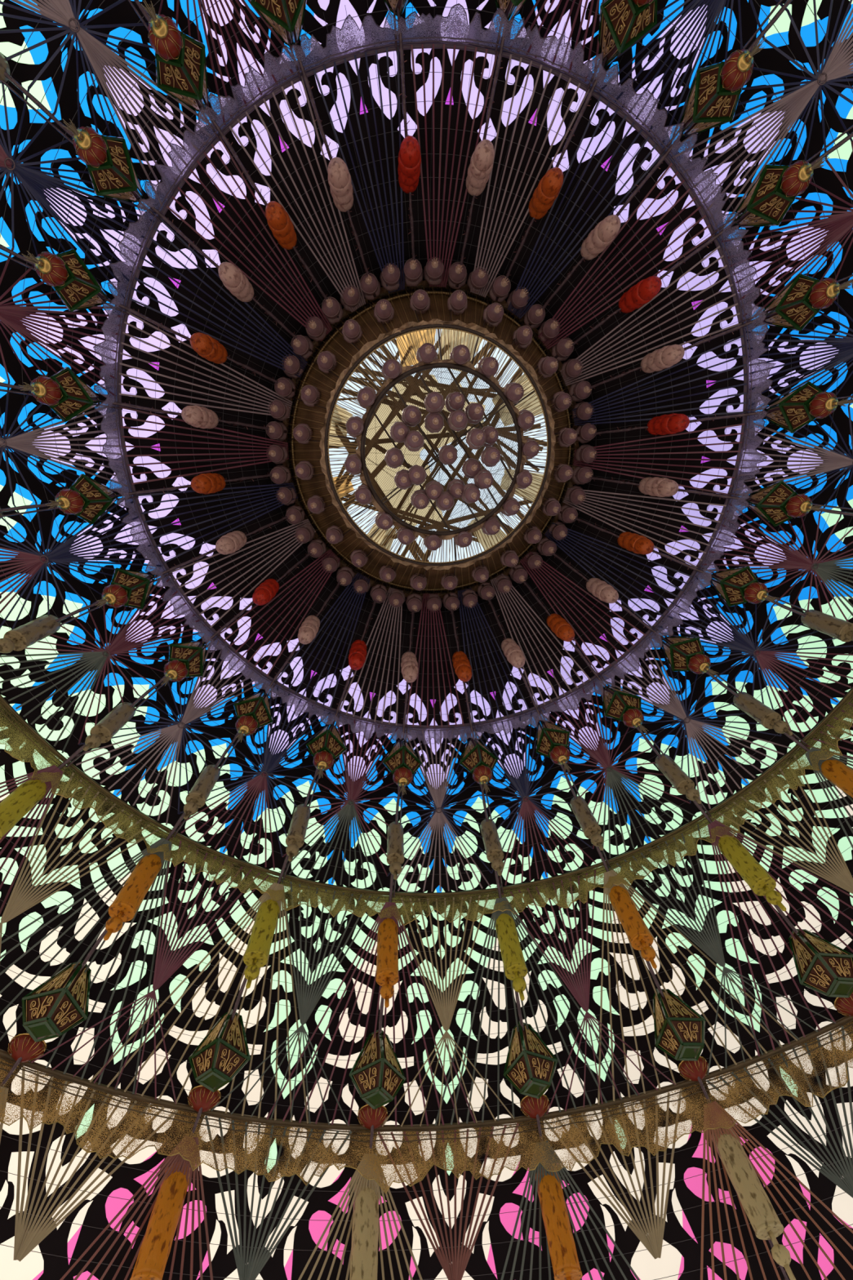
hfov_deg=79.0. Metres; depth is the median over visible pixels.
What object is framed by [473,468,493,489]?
bulb
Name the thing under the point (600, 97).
fan
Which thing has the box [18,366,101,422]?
lantern
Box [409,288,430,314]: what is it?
bud
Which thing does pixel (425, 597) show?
fan
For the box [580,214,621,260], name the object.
ornament
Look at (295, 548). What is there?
fan
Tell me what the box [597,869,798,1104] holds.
fan
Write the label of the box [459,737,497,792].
lantern
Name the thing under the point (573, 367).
bud
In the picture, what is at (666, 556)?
rope
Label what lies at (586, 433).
bulb
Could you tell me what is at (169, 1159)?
fan
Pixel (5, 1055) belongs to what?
hoop
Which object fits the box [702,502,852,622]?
bundle
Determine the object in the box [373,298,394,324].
bud
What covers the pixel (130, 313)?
fan
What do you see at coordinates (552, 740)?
lantern
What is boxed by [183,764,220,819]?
ornament
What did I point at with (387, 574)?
bud
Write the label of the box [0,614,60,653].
ornament
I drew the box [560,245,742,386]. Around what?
fan
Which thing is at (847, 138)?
rope
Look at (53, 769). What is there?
fan
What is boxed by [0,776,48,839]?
ornament
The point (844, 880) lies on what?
fan
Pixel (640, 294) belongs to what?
ornament
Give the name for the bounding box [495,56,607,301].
rope
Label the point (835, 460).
bundle
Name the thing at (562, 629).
ornament
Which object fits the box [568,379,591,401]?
bud
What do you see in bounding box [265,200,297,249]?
ornament
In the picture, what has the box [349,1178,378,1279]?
ornament
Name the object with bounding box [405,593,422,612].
bud
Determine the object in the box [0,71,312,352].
rope
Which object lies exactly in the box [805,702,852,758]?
fan
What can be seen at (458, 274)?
bud
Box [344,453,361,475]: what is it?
bulb
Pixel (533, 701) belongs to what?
rope
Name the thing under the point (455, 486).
bulb
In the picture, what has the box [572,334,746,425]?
fan
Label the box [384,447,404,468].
bulb
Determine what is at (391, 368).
bud
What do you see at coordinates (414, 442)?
bulb
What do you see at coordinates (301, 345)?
bud
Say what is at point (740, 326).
rope
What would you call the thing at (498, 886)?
rope
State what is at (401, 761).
lantern
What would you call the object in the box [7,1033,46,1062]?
bead
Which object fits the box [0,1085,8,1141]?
fan
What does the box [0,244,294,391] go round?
rope
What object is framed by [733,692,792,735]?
ornament
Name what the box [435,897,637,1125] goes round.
fan
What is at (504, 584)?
bud
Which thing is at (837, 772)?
ornament
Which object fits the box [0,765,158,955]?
fan
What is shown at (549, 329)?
bud
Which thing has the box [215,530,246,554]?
ornament
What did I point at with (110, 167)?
lantern
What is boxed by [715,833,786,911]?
ornament
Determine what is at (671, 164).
fan
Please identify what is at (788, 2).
rope
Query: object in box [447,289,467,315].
bud
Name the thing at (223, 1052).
lantern
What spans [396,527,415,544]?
bud
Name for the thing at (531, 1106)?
bead
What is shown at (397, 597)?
bud
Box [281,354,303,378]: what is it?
bud
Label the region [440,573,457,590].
bud
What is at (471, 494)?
bud
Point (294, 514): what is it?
bud
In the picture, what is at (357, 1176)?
fan
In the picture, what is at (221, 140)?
fan
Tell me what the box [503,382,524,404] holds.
bulb
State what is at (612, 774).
bundle
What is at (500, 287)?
bud
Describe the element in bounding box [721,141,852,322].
bundle
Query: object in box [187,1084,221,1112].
bead
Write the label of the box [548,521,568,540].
bud
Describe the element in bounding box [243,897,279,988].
ornament
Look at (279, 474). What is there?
bulb
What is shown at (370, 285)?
bud
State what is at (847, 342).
bundle
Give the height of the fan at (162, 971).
0.734 m
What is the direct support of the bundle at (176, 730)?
hanging from the hoop at (267, 94)
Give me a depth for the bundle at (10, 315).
2.38 m
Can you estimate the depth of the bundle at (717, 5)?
2.20 m
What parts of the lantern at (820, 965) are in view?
panel, panel, panel, panel, plate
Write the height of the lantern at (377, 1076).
0.316 m
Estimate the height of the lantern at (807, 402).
0.575 m
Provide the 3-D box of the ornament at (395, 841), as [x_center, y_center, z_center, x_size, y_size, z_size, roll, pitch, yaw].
[-0.183,1.242,3.053,0.103,0.436,0.103,7,-71,-6]
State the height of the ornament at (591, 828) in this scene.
0.436 m
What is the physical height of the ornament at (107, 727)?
0.436 m
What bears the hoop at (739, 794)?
hanging from the ceiling
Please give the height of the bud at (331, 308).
0.270 m
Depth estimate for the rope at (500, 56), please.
2.53 m
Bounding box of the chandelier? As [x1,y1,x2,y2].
[282,279,581,598]
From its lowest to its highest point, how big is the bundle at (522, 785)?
0.706 m
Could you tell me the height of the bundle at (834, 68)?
0.706 m
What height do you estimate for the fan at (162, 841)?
0.691 m
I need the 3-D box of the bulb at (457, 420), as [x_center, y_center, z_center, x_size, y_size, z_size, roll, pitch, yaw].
[0.169,-1.163,2.740,0.106,0.211,0.106,-23,-71,4]
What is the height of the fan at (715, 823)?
0.691 m
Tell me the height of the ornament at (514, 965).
0.516 m
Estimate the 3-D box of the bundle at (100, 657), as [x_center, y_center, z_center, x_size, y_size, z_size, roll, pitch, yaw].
[-1.729,0.054,2.837,0.718,0.706,0.636,-28,-71,6]
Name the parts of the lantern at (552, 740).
panel, panel, petal trim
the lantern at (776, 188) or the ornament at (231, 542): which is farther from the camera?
the ornament at (231, 542)
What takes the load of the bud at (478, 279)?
hanging from the chandelier
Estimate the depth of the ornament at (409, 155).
2.59 m
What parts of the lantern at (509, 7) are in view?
panel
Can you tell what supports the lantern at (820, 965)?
hanging from the ceiling
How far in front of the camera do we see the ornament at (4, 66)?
1.95 m
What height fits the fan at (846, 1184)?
0.419 m
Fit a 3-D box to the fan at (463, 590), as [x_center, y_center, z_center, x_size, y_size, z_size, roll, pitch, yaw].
[0.399,0.076,3.738,0.402,0.724,0.754,-14,-70,1]
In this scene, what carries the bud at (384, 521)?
hanging from the chandelier
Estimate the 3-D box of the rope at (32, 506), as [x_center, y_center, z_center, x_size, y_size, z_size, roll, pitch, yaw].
[-2.313,-0.475,2.192,2.939,2.937,0.058,-8,-70,-1]
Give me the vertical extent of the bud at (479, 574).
0.241 m
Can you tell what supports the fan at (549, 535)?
attached to the hoop at (267, 94)
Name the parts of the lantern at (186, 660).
petal trim, panel, frame, panel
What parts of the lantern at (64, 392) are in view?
petal trim, panel, panel, frame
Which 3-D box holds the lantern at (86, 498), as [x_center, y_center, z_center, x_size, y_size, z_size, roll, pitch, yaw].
[-1.728,-0.707,2.612,0.185,0.575,0.185,-42,-73,11]
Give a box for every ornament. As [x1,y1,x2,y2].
[0,52,9,83]
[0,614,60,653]
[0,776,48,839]
[82,702,135,751]
[103,853,164,940]
[129,1162,190,1279]
[181,404,218,428]
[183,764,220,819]
[189,332,227,364]
[191,472,225,493]
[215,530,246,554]
[217,262,253,302]
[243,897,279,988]
[252,578,279,605]
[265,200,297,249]
[285,804,311,861]
[297,615,319,644]
[327,156,353,212]
[348,640,366,670]
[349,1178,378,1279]
[375,918,398,1007]
[386,821,404,879]
[397,135,421,193]
[400,651,417,682]
[452,650,471,681]
[466,139,494,195]
[480,818,504,875]
[493,913,527,1000]
[501,638,524,667]
[528,167,563,219]
[535,1166,582,1279]
[546,613,574,641]
[569,795,604,850]
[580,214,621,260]
[586,577,618,603]
[606,885,657,968]
[617,532,654,554]
[618,275,662,313]
[638,476,679,497]
[640,344,684,373]
[647,413,689,435]
[655,754,702,804]
[711,1126,795,1279]
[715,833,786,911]
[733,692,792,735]
[800,609,852,642]
[818,757,852,798]
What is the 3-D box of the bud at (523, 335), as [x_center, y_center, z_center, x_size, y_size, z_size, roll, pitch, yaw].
[0.595,-1.855,3.164,0.121,0.242,0.121,-39,-73,10]
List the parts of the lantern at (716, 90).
panel, panel, panel, frame, panel, petal trim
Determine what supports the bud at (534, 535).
hanging from the chandelier
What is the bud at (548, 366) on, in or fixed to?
hanging from the chandelier
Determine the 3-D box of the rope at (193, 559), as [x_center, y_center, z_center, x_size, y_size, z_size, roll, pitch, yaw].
[-2.152,0.111,2.409,2.939,2.937,0.056,-22,-71,4]
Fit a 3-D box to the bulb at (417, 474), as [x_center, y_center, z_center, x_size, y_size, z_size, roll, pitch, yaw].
[-0.052,-0.907,2.853,0.106,0.212,0.106,15,-72,-9]
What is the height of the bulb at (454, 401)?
0.212 m
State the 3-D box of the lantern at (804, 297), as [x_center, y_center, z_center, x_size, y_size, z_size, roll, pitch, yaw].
[1.830,-1.640,2.507,0.185,0.575,0.185,28,-75,-12]
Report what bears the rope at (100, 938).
attached to the hoop at (267, 94)
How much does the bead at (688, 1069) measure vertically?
0.080 m
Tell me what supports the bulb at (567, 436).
hanging from the chandelier
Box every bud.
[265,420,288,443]
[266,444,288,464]
[267,398,290,421]
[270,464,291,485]
[274,376,296,399]
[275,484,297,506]
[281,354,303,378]
[285,505,305,524]
[290,334,313,359]
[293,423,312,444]
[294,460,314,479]
[294,524,315,543]
[300,385,320,406]
[305,315,327,341]
[306,494,325,514]
[307,538,326,558]
[316,350,337,373]
[321,296,343,324]
[321,553,340,573]
[325,525,343,543]
[336,566,355,586]
[340,284,361,311]
[342,319,362,343]
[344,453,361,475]
[345,415,364,438]
[350,548,368,567]
[352,575,371,594]
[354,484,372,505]
[356,386,376,408]
[359,272,380,300]
[369,584,387,603]
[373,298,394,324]
[374,511,393,529]
[378,564,396,582]
[379,262,400,291]
[382,359,402,380]
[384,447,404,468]
[387,589,405,607]
[390,421,409,442]
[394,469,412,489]
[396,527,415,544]
[401,257,423,286]
[401,404,421,426]
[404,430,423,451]
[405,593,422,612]
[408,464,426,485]
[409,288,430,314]
[409,573,426,590]
[410,489,429,509]
[416,342,437,364]
[423,257,444,285]
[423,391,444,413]
[423,533,442,551]
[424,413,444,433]
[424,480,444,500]
[425,593,441,612]
[435,491,454,511]
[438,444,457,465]
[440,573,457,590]
[441,591,460,610]
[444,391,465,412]
[445,262,467,288]
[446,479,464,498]
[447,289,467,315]
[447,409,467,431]
[449,344,471,364]
[453,531,472,547]
[461,483,480,503]
[461,589,477,608]
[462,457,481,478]
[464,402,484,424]
[466,266,488,293]
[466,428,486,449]
[471,564,488,582]
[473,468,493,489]
[477,356,498,378]
[477,582,495,599]
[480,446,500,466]
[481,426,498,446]
[481,516,500,535]
[483,302,503,327]
[488,275,511,302]
[493,574,511,593]
[500,549,519,567]
[501,497,519,515]
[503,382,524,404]
[506,287,529,313]
[509,564,528,583]
[512,325,533,348]
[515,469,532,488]
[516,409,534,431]
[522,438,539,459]
[523,304,545,328]
[524,526,542,543]
[524,551,542,568]
[537,318,559,343]
[537,355,558,378]
[537,537,556,555]
[542,497,560,515]
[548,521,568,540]
[551,337,573,361]
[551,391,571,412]
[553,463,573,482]
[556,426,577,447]
[557,504,577,523]
[560,358,582,381]
[565,484,586,504]
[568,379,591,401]
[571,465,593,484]
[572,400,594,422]
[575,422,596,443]
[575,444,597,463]
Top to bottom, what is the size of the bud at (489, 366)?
0.227 m
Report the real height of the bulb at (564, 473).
0.241 m
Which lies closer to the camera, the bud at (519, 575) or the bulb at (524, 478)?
the bulb at (524, 478)
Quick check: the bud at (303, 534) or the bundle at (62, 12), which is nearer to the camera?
the bundle at (62, 12)
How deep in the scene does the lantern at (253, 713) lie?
3.02 m
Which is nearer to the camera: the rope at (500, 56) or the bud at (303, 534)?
the rope at (500, 56)
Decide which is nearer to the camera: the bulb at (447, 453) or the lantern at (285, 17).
the lantern at (285, 17)
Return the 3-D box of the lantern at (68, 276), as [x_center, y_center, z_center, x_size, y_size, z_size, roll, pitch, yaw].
[-1.593,-1.606,2.303,0.185,0.575,0.185,-30,-71,7]
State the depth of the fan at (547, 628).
3.68 m
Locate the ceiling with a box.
[0,0,852,1279]
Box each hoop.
[0,687,852,925]
[0,1016,852,1194]
[93,3,776,745]
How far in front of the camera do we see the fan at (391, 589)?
3.66 m
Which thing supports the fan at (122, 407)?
attached to the hoop at (267, 94)
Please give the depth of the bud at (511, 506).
3.06 m
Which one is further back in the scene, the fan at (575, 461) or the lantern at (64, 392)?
the fan at (575, 461)
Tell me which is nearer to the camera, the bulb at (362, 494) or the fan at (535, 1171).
the fan at (535, 1171)
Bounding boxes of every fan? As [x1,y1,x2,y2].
[0,764,62,913]
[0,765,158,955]
[0,837,171,1093]
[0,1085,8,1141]
[13,1066,177,1262]
[31,836,268,1104]
[59,1136,213,1279]
[88,882,308,1124]
[118,311,292,417]
[119,406,288,484]
[128,217,307,377]
[134,482,297,563]
[165,135,332,341]
[168,519,315,627]
[204,1115,351,1279]
[211,879,379,1126]
[217,549,340,676]
[228,75,365,311]
[266,902,475,1126]
[275,572,369,709]
[297,1153,422,1279]
[313,46,404,293]
[338,586,403,724]
[377,1123,519,1279]
[382,893,514,1126]
[404,593,464,727]
[410,44,498,287]
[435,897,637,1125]
[457,587,529,724]
[470,54,590,297]
[490,573,591,707]
[500,1140,639,1279]
[501,870,675,1114]
[507,96,663,319]
[520,551,646,675]
[537,162,715,349]
[544,522,693,628]
[544,1088,682,1259]
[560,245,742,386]
[563,488,726,568]
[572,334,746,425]
[573,422,745,495]
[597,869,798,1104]
[608,824,835,1075]
[700,1101,852,1279]
[706,1026,852,1197]
[707,819,852,1056]
[710,755,852,893]
[804,746,852,848]
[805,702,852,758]
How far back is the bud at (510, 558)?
3.57 m
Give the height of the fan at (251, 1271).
0.419 m
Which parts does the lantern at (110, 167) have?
petal trim, panel, frame, panel, panel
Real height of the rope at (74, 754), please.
2.937 m
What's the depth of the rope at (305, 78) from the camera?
2.51 m
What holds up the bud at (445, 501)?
hanging from the chandelier
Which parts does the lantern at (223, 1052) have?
panel, plate, panel, panel, panel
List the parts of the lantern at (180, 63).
petal trim, panel, frame, panel, panel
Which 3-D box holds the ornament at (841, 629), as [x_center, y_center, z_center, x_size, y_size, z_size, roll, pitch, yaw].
[2.178,-0.061,2.742,0.103,0.436,0.103,37,-77,-15]
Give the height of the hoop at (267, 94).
0.194 m
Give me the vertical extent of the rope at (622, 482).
2.937 m
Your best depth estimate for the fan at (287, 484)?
3.24 m
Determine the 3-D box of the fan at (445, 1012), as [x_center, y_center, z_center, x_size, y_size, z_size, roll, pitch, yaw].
[0.099,1.985,2.845,0.676,0.734,0.748,0,-71,-4]
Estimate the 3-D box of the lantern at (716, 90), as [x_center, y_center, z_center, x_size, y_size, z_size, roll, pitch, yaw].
[1.255,-2.353,2.220,0.185,0.575,0.185,-5,-70,-2]
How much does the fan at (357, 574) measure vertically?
0.724 m
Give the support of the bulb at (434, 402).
hanging from the chandelier
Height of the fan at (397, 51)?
0.724 m
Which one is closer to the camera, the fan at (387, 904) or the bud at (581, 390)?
the fan at (387, 904)
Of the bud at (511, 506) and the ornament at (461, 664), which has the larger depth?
the ornament at (461, 664)
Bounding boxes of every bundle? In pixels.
[0,0,217,205]
[0,82,155,299]
[0,247,122,396]
[0,380,129,504]
[0,491,162,630]
[0,574,208,753]
[68,636,267,825]
[158,0,300,124]
[172,685,331,870]
[282,715,399,890]
[386,727,491,891]
[470,711,595,886]
[508,0,604,81]
[538,680,697,857]
[600,0,788,148]
[601,635,791,813]
[657,575,852,737]
[672,0,852,226]
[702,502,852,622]
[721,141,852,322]
[733,406,852,517]
[746,285,852,415]
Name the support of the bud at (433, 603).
hanging from the chandelier
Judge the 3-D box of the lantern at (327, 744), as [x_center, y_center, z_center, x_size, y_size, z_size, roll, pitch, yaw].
[-0.616,0.671,3.169,0.185,0.575,0.185,-35,-72,9]
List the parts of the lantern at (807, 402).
panel, frame, panel, panel, petal trim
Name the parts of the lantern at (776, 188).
panel, frame, panel, panel, petal trim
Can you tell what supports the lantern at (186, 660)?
hanging from the rope at (74, 754)
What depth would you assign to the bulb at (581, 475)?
3.62 m
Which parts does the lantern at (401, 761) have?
panel, frame, petal trim, panel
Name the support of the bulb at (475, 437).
hanging from the chandelier
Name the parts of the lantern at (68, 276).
petal trim, panel, panel, frame, panel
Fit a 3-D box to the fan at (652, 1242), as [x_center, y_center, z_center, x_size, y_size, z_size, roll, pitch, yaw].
[0.998,2.585,2.492,0.717,0.419,0.355,-14,-70,1]
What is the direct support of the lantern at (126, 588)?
hanging from the rope at (193, 559)
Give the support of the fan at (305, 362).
attached to the hoop at (267, 94)
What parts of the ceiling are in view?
cutout panel, cutout panel, cutout panel, cutout panel, cutout panel, cutout panel, cutout panel, cutout panel, cutout panel, cutout panel, cutout panel, cutout panel, cutout panel, cutout panel, cutout panel, cutout panel, cutout panel, cutout panel, cutout panel, cutout panel, cutout panel, cutout panel, cutout panel, cutout panel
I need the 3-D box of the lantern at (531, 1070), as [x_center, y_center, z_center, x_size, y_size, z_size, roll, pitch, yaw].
[0.529,2.168,2.706,0.214,0.316,0.214,25,-74,-12]
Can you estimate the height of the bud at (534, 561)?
0.270 m
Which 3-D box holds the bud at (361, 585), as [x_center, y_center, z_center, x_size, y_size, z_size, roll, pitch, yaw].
[-0.485,-0.404,3.865,0.135,0.269,0.135,-20,-71,4]
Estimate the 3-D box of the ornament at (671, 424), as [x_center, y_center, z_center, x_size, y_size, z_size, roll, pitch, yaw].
[1.473,-1.312,3.149,0.118,0.405,0.120,32,-75,-13]
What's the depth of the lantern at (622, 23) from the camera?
2.13 m
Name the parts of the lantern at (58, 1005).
plate, panel, panel, panel, panel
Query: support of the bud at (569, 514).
hanging from the chandelier
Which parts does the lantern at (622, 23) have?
panel, panel, panel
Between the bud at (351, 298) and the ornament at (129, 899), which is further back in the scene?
the bud at (351, 298)
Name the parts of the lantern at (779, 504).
panel, frame, panel, panel, petal trim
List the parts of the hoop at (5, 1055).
cord, cord, cord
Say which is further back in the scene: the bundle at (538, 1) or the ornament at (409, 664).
the ornament at (409, 664)
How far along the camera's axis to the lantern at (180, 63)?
2.06 m
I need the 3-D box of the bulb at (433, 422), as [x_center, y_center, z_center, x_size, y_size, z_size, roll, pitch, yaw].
[0.043,-1.168,2.776,0.106,0.212,0.106,-6,-70,-1]
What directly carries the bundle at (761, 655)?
hanging from the hoop at (267, 94)
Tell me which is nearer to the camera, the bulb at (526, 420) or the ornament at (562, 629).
the bulb at (526, 420)
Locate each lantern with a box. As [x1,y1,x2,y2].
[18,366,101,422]
[21,960,91,1042]
[22,248,109,311]
[44,473,118,524]
[62,119,143,203]
[95,567,155,609]
[141,0,208,114]
[160,640,206,685]
[188,1008,250,1092]
[233,690,272,742]
[249,0,306,48]
[306,723,346,778]
[349,1029,405,1109]
[382,738,422,795]
[383,0,408,17]
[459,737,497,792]
[495,0,527,22]
[503,1021,558,1098]
[535,720,570,772]
[598,0,657,68]
[602,685,648,733]
[653,988,705,1061]
[662,635,719,676]
[679,35,767,136]
[710,565,778,606]
[731,153,829,227]
[746,480,825,526]
[761,273,852,331]
[764,381,852,433]
[788,928,852,997]
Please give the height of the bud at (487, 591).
0.269 m
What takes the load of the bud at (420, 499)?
hanging from the chandelier
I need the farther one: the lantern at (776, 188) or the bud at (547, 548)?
the bud at (547, 548)
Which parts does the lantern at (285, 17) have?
panel, panel, panel, panel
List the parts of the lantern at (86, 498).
petal trim, panel, frame, panel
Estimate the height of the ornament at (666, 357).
0.405 m
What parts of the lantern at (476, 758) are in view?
panel, panel, frame, petal trim, panel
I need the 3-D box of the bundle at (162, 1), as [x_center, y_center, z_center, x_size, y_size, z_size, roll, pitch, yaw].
[-0.899,-2.661,1.931,0.636,0.706,0.718,-28,-71,6]
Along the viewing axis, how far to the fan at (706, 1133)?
2.39 m
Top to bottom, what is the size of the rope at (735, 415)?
2.937 m
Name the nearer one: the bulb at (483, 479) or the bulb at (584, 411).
the bulb at (483, 479)
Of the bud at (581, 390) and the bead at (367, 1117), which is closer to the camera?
the bead at (367, 1117)
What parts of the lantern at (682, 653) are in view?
panel, frame, panel, petal trim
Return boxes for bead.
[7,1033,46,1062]
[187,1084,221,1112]
[357,1104,387,1129]
[520,1093,550,1119]
[678,1056,708,1081]
[834,991,852,1016]
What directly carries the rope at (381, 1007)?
attached to the hoop at (267, 94)
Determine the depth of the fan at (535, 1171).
2.45 m
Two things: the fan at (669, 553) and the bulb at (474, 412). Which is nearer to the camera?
the bulb at (474, 412)
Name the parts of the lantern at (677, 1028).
panel, panel, panel, panel, plate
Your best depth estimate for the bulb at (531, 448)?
2.96 m
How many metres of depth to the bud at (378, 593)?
3.82 m
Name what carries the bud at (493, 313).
hanging from the chandelier
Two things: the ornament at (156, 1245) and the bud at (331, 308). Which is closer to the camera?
the ornament at (156, 1245)
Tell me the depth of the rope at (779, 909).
3.20 m
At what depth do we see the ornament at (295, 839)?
2.93 m
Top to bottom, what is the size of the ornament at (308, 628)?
0.405 m
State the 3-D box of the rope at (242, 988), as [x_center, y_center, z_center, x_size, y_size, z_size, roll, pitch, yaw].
[-0.827,1.358,2.933,0.056,2.937,2.939,21,-73,-10]
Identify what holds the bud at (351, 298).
hanging from the chandelier
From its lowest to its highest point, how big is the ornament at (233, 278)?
0.405 m
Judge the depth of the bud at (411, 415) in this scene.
2.73 m
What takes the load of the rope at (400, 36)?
attached to the hoop at (267, 94)
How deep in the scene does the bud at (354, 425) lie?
2.86 m
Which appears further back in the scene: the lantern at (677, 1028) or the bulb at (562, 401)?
the bulb at (562, 401)
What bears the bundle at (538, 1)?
hanging from the hoop at (267, 94)
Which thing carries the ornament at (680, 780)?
hanging from the rope at (779, 909)
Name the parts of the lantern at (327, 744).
panel, petal trim, frame, panel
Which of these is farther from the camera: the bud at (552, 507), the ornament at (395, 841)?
the bud at (552, 507)
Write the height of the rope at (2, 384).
2.937 m
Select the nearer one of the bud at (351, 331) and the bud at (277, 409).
the bud at (351, 331)
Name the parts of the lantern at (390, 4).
panel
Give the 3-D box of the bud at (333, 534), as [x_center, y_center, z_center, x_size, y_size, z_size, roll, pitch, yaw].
[-0.622,-0.706,3.493,0.121,0.241,0.121,-27,-71,6]
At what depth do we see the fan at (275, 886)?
2.65 m
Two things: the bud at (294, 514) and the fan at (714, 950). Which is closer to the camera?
the fan at (714, 950)
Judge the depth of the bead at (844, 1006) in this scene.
2.53 m
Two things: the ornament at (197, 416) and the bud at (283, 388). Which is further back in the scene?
the bud at (283, 388)
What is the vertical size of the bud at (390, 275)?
0.271 m
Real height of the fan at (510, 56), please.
0.724 m
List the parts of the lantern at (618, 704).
panel, panel, frame, panel, petal trim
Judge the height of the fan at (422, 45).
0.724 m
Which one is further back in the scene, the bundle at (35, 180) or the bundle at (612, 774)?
the bundle at (612, 774)
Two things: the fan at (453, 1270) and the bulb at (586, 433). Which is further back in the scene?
the bulb at (586, 433)
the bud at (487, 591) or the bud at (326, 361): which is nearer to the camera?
the bud at (326, 361)
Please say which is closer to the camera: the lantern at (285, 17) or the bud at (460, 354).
the lantern at (285, 17)
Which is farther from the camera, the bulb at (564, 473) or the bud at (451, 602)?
the bud at (451, 602)
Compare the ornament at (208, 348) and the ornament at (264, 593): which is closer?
the ornament at (208, 348)
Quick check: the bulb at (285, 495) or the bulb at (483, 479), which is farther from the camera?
the bulb at (285, 495)
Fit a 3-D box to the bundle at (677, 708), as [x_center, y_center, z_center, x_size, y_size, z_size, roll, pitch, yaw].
[1.569,0.466,3.191,0.636,0.706,0.718,-43,-73,11]
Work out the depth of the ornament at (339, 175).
2.59 m
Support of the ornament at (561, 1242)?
hanging from the rope at (498, 886)
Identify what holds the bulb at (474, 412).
hanging from the chandelier
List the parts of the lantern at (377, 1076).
panel, panel, plate, panel, panel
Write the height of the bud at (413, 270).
0.270 m
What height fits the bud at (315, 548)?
0.271 m
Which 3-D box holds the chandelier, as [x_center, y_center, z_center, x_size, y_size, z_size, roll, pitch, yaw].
[0.064,-1.206,3.358,2.132,0.804,2.128,39,-77,-15]
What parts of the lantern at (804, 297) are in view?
panel, frame, panel, panel, petal trim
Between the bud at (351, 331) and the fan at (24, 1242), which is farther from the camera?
the bud at (351, 331)
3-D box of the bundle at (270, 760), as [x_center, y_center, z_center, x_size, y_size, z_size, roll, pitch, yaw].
[-0.976,0.781,3.142,0.636,0.706,0.718,29,-75,-13]
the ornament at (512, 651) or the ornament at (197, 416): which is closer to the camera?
the ornament at (197, 416)
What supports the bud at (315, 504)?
hanging from the chandelier
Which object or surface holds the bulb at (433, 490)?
hanging from the chandelier
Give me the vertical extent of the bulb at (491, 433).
0.212 m
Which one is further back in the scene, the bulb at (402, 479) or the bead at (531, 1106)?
the bulb at (402, 479)
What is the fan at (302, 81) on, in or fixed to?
attached to the hoop at (267, 94)
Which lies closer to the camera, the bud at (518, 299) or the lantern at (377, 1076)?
the lantern at (377, 1076)
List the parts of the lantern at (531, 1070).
panel, panel, plate, panel, panel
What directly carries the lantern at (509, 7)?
hanging from the rope at (500, 56)
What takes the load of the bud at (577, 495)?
hanging from the chandelier
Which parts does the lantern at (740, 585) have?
panel, panel, panel, petal trim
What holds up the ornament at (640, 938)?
hanging from the rope at (533, 701)
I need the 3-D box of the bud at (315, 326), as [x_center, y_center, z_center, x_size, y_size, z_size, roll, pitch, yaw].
[-0.702,-1.979,3.279,0.135,0.270,0.135,17,-73,-9]
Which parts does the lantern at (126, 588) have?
petal trim, panel, panel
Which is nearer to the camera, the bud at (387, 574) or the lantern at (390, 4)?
the lantern at (390, 4)
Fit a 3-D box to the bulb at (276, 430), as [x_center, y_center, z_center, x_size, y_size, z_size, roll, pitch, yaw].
[-1.009,-1.401,3.479,0.135,0.271,0.135,15,-72,-9]
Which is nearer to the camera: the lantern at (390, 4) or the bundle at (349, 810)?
the lantern at (390, 4)
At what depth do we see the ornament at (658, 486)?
3.20 m
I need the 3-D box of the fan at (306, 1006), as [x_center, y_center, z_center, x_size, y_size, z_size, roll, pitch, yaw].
[-0.633,1.894,2.766,0.676,0.734,0.748,14,-72,-8]
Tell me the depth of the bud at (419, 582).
3.58 m
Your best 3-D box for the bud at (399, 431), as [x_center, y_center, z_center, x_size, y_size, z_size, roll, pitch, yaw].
[-0.143,-1.118,2.783,0.106,0.211,0.106,-43,-74,11]
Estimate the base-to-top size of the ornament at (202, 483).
0.405 m
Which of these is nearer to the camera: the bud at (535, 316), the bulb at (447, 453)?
the bulb at (447, 453)
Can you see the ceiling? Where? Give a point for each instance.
(681, 1253)
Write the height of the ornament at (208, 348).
0.405 m
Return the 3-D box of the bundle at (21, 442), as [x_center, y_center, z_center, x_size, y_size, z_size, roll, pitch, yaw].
[-1.989,-0.940,2.470,0.718,0.706,0.636,0,-71,-4]
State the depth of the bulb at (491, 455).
2.77 m
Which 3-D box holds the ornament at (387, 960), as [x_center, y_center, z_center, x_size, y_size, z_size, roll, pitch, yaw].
[-0.210,1.719,2.789,0.120,0.516,0.120,7,-71,-6]
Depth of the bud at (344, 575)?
3.76 m
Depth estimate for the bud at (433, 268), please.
3.17 m
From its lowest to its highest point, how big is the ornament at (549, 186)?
0.405 m
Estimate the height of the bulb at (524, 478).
0.227 m
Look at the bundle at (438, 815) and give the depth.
3.19 m
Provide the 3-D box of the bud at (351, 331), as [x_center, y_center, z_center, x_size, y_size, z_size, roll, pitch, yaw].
[-0.447,-1.849,3.100,0.121,0.242,0.121,-18,-70,3]
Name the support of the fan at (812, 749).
hanging from the rope at (797, 741)
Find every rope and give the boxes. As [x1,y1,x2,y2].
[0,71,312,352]
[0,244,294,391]
[0,382,287,433]
[0,471,288,517]
[0,509,302,653]
[0,581,340,1086]
[57,542,323,769]
[127,0,340,319]
[179,584,381,1170]
[288,40,376,297]
[367,593,415,1186]
[392,7,417,260]
[448,593,547,1173]
[455,14,507,287]
[481,584,789,1279]
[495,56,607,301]
[512,567,799,937]
[528,0,792,325]
[540,543,809,751]
[554,124,852,358]
[560,511,808,617]
[570,274,852,396]
[577,395,852,437]
[591,476,852,515]
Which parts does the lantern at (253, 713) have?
petal trim, panel, panel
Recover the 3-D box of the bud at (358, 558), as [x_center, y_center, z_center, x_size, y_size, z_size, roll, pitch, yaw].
[-0.464,-0.558,3.555,0.121,0.241,0.121,-12,-70,1]

